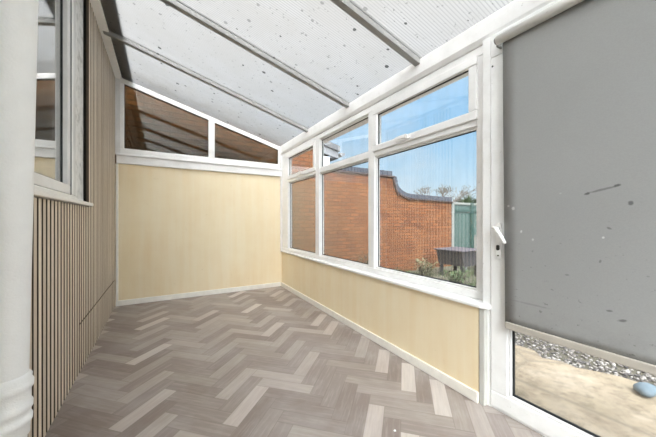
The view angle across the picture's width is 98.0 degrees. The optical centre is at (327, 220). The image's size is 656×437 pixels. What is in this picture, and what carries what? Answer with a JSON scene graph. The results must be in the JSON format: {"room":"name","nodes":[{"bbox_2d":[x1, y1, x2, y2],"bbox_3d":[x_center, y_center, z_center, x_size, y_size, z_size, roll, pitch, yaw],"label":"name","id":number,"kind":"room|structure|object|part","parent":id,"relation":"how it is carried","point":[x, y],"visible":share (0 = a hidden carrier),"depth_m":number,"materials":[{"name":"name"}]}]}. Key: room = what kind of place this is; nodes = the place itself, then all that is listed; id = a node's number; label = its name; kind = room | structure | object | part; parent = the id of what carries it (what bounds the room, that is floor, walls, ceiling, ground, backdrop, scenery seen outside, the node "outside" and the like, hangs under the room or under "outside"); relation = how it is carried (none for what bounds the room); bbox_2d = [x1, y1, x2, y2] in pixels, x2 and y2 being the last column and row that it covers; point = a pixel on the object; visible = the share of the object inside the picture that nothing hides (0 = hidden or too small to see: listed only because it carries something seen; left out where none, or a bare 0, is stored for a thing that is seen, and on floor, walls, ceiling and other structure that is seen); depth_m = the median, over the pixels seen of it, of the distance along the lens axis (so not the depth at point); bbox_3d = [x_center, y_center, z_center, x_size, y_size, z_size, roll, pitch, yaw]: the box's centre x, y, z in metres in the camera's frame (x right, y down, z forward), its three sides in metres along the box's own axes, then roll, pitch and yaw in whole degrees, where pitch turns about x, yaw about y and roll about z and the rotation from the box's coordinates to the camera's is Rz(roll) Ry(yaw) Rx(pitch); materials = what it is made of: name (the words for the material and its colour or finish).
{"room":"sunroom","nodes":[
{"label":"sunroom","id":0,"kind":"room"},
{"bbox_2d":[75,0,82,200],"bbox_3d":[-1.421,-0.350,1.088,0.240,3.180,6.010,0,0,-30],"label":"wall","id":1,"kind":"structure","parent":0,"point":[79,3],"depth_m":2.24,"materials":[{"name":"paint"}]},
{"bbox_2d":[0,0,38,436],"bbox_3d":[-1.050,-0.353,0.941,0.172,2.936,0.141,0,0,-30],"label":"drainpipe","id":2,"kind":"object","parent":1,"relation":"attached to","point":[18,18],"visible":1,"depth_m":0.92,"materials":[{"name":"white plastic"}]},
{"bbox_2d":[0,369,34,436],"bbox_3d":[-1.063,0.618,0.934,0.142,0.217,0.141,0,0,-30],"label":"socket","id":3,"kind":"object","parent":2,"relation":"attached to","point":[16,398],"depth_m":0.92,"materials":[{"name":"white plastic"}]},
{"bbox_2d":[28,197,78,436],"bbox_3d":[-0.998,0.503,0.638,0.036,1.230,3.348,0,0,-30],"label":"panel","id":4,"kind":"object","parent":1,"relation":"attached to","point":[54,325],"visible":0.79,"depth_m":1.57,"materials":[{"name":"wood"}]},
{"bbox_2d":[34,0,92,205],"bbox_3d":[-1.507,-0.952,1.483,0.128,1.676,1.980,0,0,-30],"label":"window","id":5,"kind":"structure","parent":1,"relation":"in","point":[55,125],"depth_m":1.82,"materials":[{"name":"white plastic"}]},
{"bbox_3d":[-1.484,-0.955,1.360,0.008,1.434,1.379,0,0,-30],"label":"pane","id":6,"kind":"part","parent":5,"relation":"part of","materials":[{"name":"clear glass"}]},
{"bbox_3d":[-1.475,-0.955,1.366,0.055,1.544,1.489,0,0,-30],"label":"sash","id":7,"kind":"part","parent":5,"relation":"part of","materials":[{"name":"white plastic"}]},
{"bbox_3d":[-1.507,-0.128,1.483,0.128,0.028,1.980,0,0,-30],"label":"sill","id":8,"kind":"part","parent":5,"relation":"part of","materials":[{"name":"white plastic"}]},
{"bbox_2d":[79,205,87,323],"bbox_3d":[-1.918,0.324,2.219,0.036,0.872,0.310,0,0,-30],"label":"panel","id":9,"kind":"object","parent":1,"relation":"attached to","point":[83,210],"visible":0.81,"depth_m":2.20,"materials":[{"name":"wood"}]},
{"bbox_2d":[79,280,114,371],"bbox_3d":[-2.310,0.943,2.892,0.036,0.350,1.868,0,0,-30],"label":"panel","id":10,"kind":"object","parent":1,"relation":"attached to","point":[92,325],"visible":0.83,"depth_m":2.56,"materials":[{"name":"wood"}]},
{"bbox_2d":[83,0,114,311],"bbox_3d":[-2.388,-0.542,3.026,0.036,2.606,1.558,0,0,-30],"label":"panel","id":11,"kind":"object","parent":1,"relation":"attached to","point":[98,75],"visible":1,"depth_m":2.68,"materials":[{"name":"wood"}]},
{"bbox_2d":[90,0,121,78],"bbox_3d":[-1.270,-1.874,1.175,0.108,0.052,6.010,0,0,-30],"label":"trim","id":12,"kind":"structure","parent":1,"relation":"attached to","point":[96,5],"depth_m":2.87,"materials":[{"name":"white plastic"}]},
{"bbox_2d":[115,78,118,153],"bbox_3d":[-2.780,-1.359,3.737,0.077,0.977,0.064,0,0,-30],"label":"trim","id":13,"kind":"structure","parent":1,"relation":"attached to","point":[116,80],"depth_m":3.71,"materials":[{"name":"white plastic"}]},
{"bbox_2d":[115,163,281,305],"bbox_3d":[-1.785,0.240,4.319,2.383,1.960,0.060,0,0,-30],"label":"wall","id":14,"kind":"structure","parent":0,"point":[180,230],"depth_m":4.16,"materials":[{"name":"beige wood"}]},
{"bbox_2d":[116,163,117,305],"bbox_3d":[-2.747,0.190,3.712,0.028,1.860,0.020,0,0,-30],"label":"trim","id":15,"kind":"structure","parent":14,"relation":"attached to","point":[116,163],"depth_m":3.70,"materials":[{"name":"paint"}]},
{"bbox_2d":[116,78,281,176],"bbox_3d":[-1.769,-1.308,4.296,2.298,1.135,0.115,0,0,-30],"label":"window","id":16,"kind":"structure","parent":14,"relation":"in","point":[212,121],"depth_m":4.14,"materials":[{"name":"white plastic"}]},
{"bbox_2d":[118,282,280,305],"bbox_3d":[-1.772,1.084,4.281,2.232,0.072,0.018,0,0,-30],"label":"baseboard","id":17,"kind":"structure","parent":14,"relation":"attached to","point":[277,284],"depth_m":4.17,"materials":[{"name":"paint"}]},
{"bbox_2d":[45,286,543,436],"bbox_3d":[-0.287,1.150,1.725,2.360,0.060,5.970,0,0,-30],"label":"floor","id":18,"kind":"structure","parent":0,"point":[264,362],"depth_m":1.97,"materials":[{"name":"plastic"}]},
{"bbox_2d":[100,0,512,145],"bbox_3d":[-0.252,-1.587,1.734,2.550,0.778,6.190,0,0,-30],"label":"ceiling","id":19,"kind":"structure","parent":0,"point":[271,71],"depth_m":2.53,"materials":[{"name":"white plastic"}]},
{"bbox_2d":[280,0,554,158],"bbox_3d":[0.769,-1.166,2.363,0.252,0.172,6.010,0,0,-30],"label":"beam","id":20,"kind":"structure","parent":19,"relation":"attached to","point":[472,38],"depth_m":2.17,"materials":[{"name":"white plastic"}]},
{"bbox_2d":[282,252,478,391],"bbox_3d":[0.107,0.887,3.329,0.184,0.705,3.555,0,0,-30],"label":"wall","id":21,"kind":"structure","parent":0,"point":[442,333],"depth_m":2.32,"materials":[{"name":"beige wood"}]},
{"bbox_2d":[281,282,478,402],"bbox_3d":[0.064,1.085,3.291,0.016,0.070,3.542,0,0,-29],"label":"baseboard","id":22,"kind":"structure","parent":21,"relation":"attached to","point":[463,389],"depth_m":2.30,"materials":[{"name":"paint"}]},
{"bbox_2d":[280,45,490,309],"bbox_3d":[0.098,-0.352,3.286,0.169,1.775,3.618,0,0,-30],"label":"window","id":23,"kind":"structure","parent":21,"relation":"in","point":[471,63],"depth_m":2.53,"materials":[{"name":"white plastic"}]},
{"bbox_3d":[-0.394,-0.854,4.193,0.066,0.408,0.982,0,0,-30],"label":"sash","id":24,"kind":"part","parent":23,"relation":"part of","materials":[{"name":"white plastic"}]},
{"bbox_3d":[0.089,0.521,3.281,0.149,0.027,3.618,0,0,-30],"label":"sill","id":25,"kind":"part","parent":23,"relation":"part of","materials":[{"name":"white plastic"}]},
{"bbox_3d":[0.612,-0.684,2.367,0.034,0.036,0.155,0,0,-30],"label":"handle","id":26,"kind":"part","parent":23,"relation":"part of","materials":[{"name":"white plastic"}]},
{"bbox_3d":[0.714,-0.854,2.290,0.066,0.408,1.045,0,0,-30],"label":"sash","id":27,"kind":"part","parent":23,"relation":"part of","materials":[{"name":"white plastic"}]},
{"bbox_2d":[479,309,487,405],"bbox_3d":[0.969,0.828,1.749,0.086,0.585,0.033,0,0,-30],"label":"trim","id":28,"kind":"structure","parent":21,"relation":"attached to","point":[483,314],"depth_m":1.72,"materials":[{"name":"white plastic"}]},
{"bbox_3d":[1.885,0.080,0.300,0.160,2.320,1.320,0,0,-30],"label":"wall","id":29,"kind":"structure","parent":0,"visible":0},
{"bbox_2d":[483,0,600,436],"bbox_3d":[1.233,0.056,1.303,0.157,2.328,1.070,0,0,-30],"label":"door","id":30,"kind":"structure","parent":29,"relation":"in","point":[502,397],"depth_m":1.67,"materials":[{"name":"plastic"}]},
{"bbox_3d":[0.994,0.120,1.661,0.010,0.210,0.033,0,0,-30],"label":"handle plate","id":31,"kind":"part","parent":30,"relation":"part of","materials":[{"name":"white plastic"}]},
{"bbox_3d":[0.982,0.084,1.627,0.049,0.100,0.078,0,0,-30],"label":"handle","id":32,"kind":"part","parent":30,"relation":"part of","materials":[{"name":"white plastic"}]},
{"bbox_2d":[494,0,655,375],"bbox_3d":[1.202,-0.222,1.234,0.079,1.653,0.932,0,0,-30],"label":"roller blind","id":33,"kind":"object","parent":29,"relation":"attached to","point":[579,76],"visible":1,"depth_m":1.30,"materials":[{"name":"grey fabric"}]},
{"label":"outside","id":34,"kind":"structure","parent":0,"visible":0},
{"bbox_2d":[405,266,655,384],"bbox_3d":[8.508,1.390,21.157,44.000,0.300,52.000,0,0,-30],"label":"ground","id":35,"kind":"structure","parent":34,"point":[434,274],"depth_m":2.73,"materials":[{"name":"grey gravel"}]},
{"bbox_2d":[115,86,344,251],"bbox_3d":[-3.546,-0.567,5.445,7.152,3.614,3.220,0,0,-30],"label":"neighbouring house","id":36,"kind":"structure","parent":35,"relation":"on","point":[151,124],"depth_m":4.57,"materials":[{"name":"orange brick"}]},
{"bbox_2d":[354,247,380,263],"bbox_3d":[0.840,0.890,5.828,0.602,0.707,0.512,0,0,-30],"label":"shrub","id":37,"kind":"object","parent":35,"relation":"on","point":[366,260],"visible":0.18,"depth_m":5.81,"materials":[{"name":"green plant"}]},
{"bbox_2d":[324,167,453,270],"bbox_3d":[1.556,0.045,6.852,4.136,2.390,0.305,0,0,-30],"label":"wall","id":38,"kind":"structure","parent":35,"relation":"on","point":[412,226],"depth_m":6.61,"materials":[{"name":"orange brick"}]},
{"bbox_2d":[413,258,437,275],"bbox_3d":[2.227,1.056,6.411,0.650,0.434,0.614,0,0,-30],"label":"shrub","id":39,"kind":"object","parent":35,"relation":"on","point":[424,271],"visible":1,"depth_m":6.35,"materials":[{"name":"green plant"}]},
{"bbox_2d":[414,185,475,201],"bbox_3d":[5.084,-0.253,12.820,2.607,2.991,2.504,0,0,-14],"label":"bare tree","id":40,"kind":"object","parent":35,"relation":"on","point":[424,191],"visible":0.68,"depth_m":12.50,"materials":[{"name":"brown plant"}]},
{"bbox_2d":[434,247,475,278],"bbox_3d":[2.931,0.938,6.393,0.800,0.605,0.718,0,0,-30],"label":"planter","id":41,"kind":"object","parent":35,"relation":"on","point":[462,257],"visible":0.82,"depth_m":6.18,"materials":[{"name":"grey wood"}]},
{"bbox_3d":[2.586,1.015,6.494,0.075,0.450,0.060,0,0,-30],"label":"leg","id":42,"kind":"part","parent":41,"relation":"part of","materials":[{"name":"grey wood"}]},
{"bbox_3d":[2.847,1.015,6.044,0.075,0.450,0.060,0,0,-30],"label":"leg","id":43,"kind":"part","parent":41,"relation":"part of","materials":[{"name":"grey wood"}]},
{"bbox_2d":[440,267,473,282],"bbox_3d":[2.490,1.072,5.593,0.730,0.351,0.673,0,0,-30],"label":"shrub","id":44,"kind":"object","parent":35,"relation":"on","point":[450,275],"visible":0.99,"depth_m":5.55,"materials":[{"name":"green plant"}]},
{"bbox_2d":[451,202,475,265],"bbox_3d":[5.425,0.365,9.033,4.757,1.750,0.110,0,0,-30],"label":"fence","id":45,"kind":"object","parent":35,"relation":"on","point":[463,215],"visible":0.2,"depth_m":8.14,"materials":[{"name":"teal wood"}]},
{"bbox_3d":[3.418,0.365,7.841,0.090,1.750,0.070,0,0,-30],"label":"post","id":46,"kind":"part","parent":45,"relation":"part of","materials":[{"name":"white wood"}]},
{"bbox_3d":[5.407,-0.470,9.046,4.550,0.060,0.070,0,0,-30],"label":"rail","id":47,"kind":"part","parent":45,"relation":"part of","materials":[{"name":"white wood"}]},
{"bbox_3d":[5.417,0.260,9.028,4.550,1.120,0.029,0,0,-30],"label":"rail","id":48,"kind":"part","parent":45,"relation":"part of","materials":[{"name":"teal wood"}]},
{"bbox_3d":[4.179,0.365,8.284,0.100,1.750,0.070,0,0,-30],"label":"post","id":49,"kind":"part","parent":45,"relation":"part of","materials":[{"name":"teal wood"}]},
{"bbox_2d":[455,194,475,202],"bbox_3d":[4.944,0.151,9.643,1.960,2.202,1.301,0,0,-30],"label":"shrub","id":50,"kind":"object","parent":35,"relation":"on","point":[468,199],"visible":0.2,"depth_m":9.40,"materials":[{"name":"green plant"}]},
{"bbox_2d":[515,345,655,436],"bbox_3d":[2.094,1.222,1.451,1.360,0.035,4.800,0,0,-30],"label":"patio","id":51,"kind":"structure","parent":35,"relation":"on","point":[602,404],"depth_m":1.96,"materials":[{"name":"beige stone"}]},
{"bbox_2d":[633,382,655,397],"bbox_3d":[2.196,1.174,1.978,0.171,0.070,0.112,0,0,-30],"label":"stone","id":52,"kind":"object","parent":51,"relation":"on","point":[645,389],"visible":1,"depth_m":1.95,"materials":[{"name":"blue stone"}]},
{"bbox_2d":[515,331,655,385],"bbox_3d":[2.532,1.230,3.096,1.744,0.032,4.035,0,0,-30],"label":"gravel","id":53,"kind":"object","parent":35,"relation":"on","point":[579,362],"visible":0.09,"depth_m":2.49,"materials":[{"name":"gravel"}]}
]}

